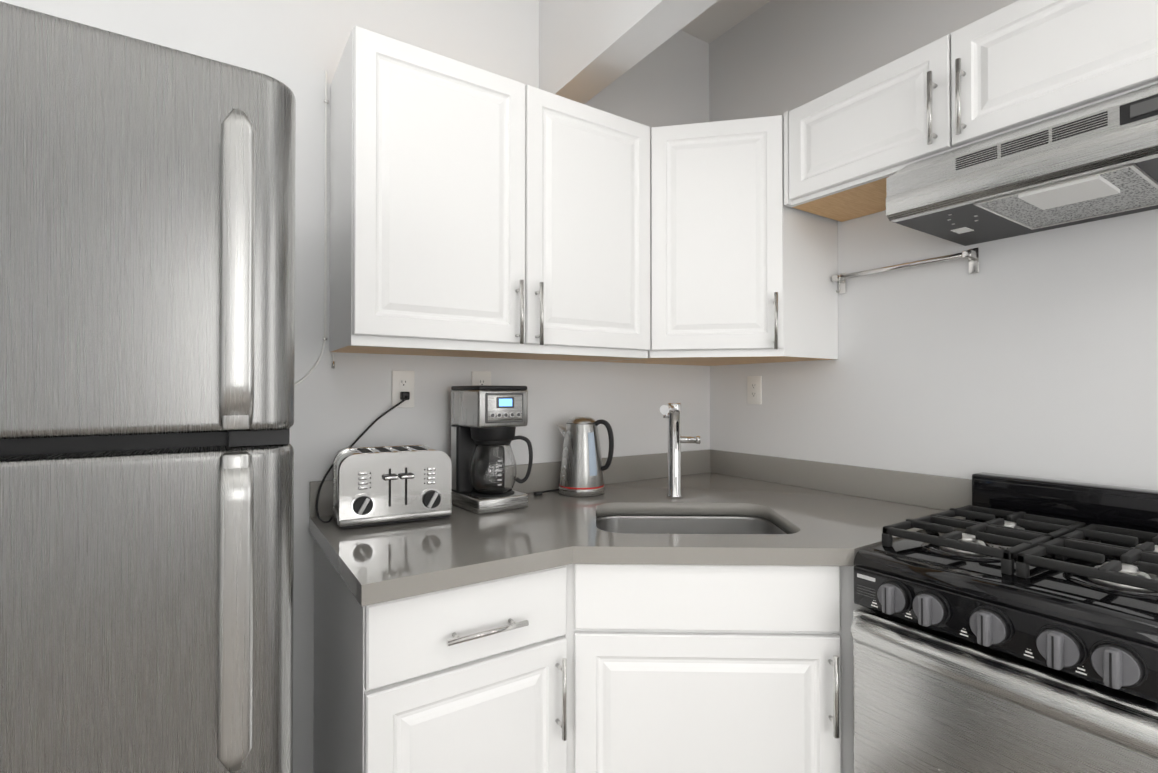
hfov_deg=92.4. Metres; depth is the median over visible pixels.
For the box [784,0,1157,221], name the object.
upper cabinet
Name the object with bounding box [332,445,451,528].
toaster
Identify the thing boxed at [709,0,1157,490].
wall
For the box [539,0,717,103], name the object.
ceiling beam
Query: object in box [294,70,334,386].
cord
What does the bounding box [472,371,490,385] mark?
electrical outlet
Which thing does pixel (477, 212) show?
upper cabinet
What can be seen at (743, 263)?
upper cabinet
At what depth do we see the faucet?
1.85 m
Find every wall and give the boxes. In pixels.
[0,0,709,772]
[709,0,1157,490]
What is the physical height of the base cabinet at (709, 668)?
0.874 m
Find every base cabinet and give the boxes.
[313,539,566,772]
[564,564,860,772]
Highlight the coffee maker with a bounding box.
[451,385,532,513]
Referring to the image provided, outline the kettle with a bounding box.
[534,416,613,496]
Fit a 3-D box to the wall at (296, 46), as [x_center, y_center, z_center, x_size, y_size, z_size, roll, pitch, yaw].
[-0.988,-0.131,1.500,3.900,2.830,0.100,0,-1,-33]
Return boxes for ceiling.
[681,0,770,42]
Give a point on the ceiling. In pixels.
(714, 21)
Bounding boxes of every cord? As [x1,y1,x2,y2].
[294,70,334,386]
[316,392,409,522]
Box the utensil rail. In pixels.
[832,248,978,293]
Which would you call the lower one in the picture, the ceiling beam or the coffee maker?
the coffee maker
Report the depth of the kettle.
1.89 m
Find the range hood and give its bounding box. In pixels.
[886,83,1157,245]
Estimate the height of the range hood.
0.178 m
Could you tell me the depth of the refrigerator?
0.76 m
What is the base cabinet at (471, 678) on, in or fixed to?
on the floor
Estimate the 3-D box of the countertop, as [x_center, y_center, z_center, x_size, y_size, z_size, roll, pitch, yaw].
[0.192,0.340,1.593,1.617,0.140,1.033,0,-1,-33]
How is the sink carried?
in the countertop
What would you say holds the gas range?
on the floor
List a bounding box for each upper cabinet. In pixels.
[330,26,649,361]
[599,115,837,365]
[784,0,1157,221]
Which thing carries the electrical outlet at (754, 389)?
attached to the wall at (1034, 355)
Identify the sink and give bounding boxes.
[596,515,785,533]
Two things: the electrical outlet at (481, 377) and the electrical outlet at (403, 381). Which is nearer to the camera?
the electrical outlet at (403, 381)
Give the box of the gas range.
[851,472,1157,772]
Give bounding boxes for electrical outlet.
[392,370,414,407]
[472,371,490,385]
[747,376,761,403]
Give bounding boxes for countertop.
[309,449,971,606]
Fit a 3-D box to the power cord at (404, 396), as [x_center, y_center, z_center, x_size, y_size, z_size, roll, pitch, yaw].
[-0.602,0.191,1.589,0.267,0.353,0.153,0,-1,-33]
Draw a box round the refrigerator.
[0,1,295,772]
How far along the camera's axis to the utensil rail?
1.70 m
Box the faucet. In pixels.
[660,403,700,497]

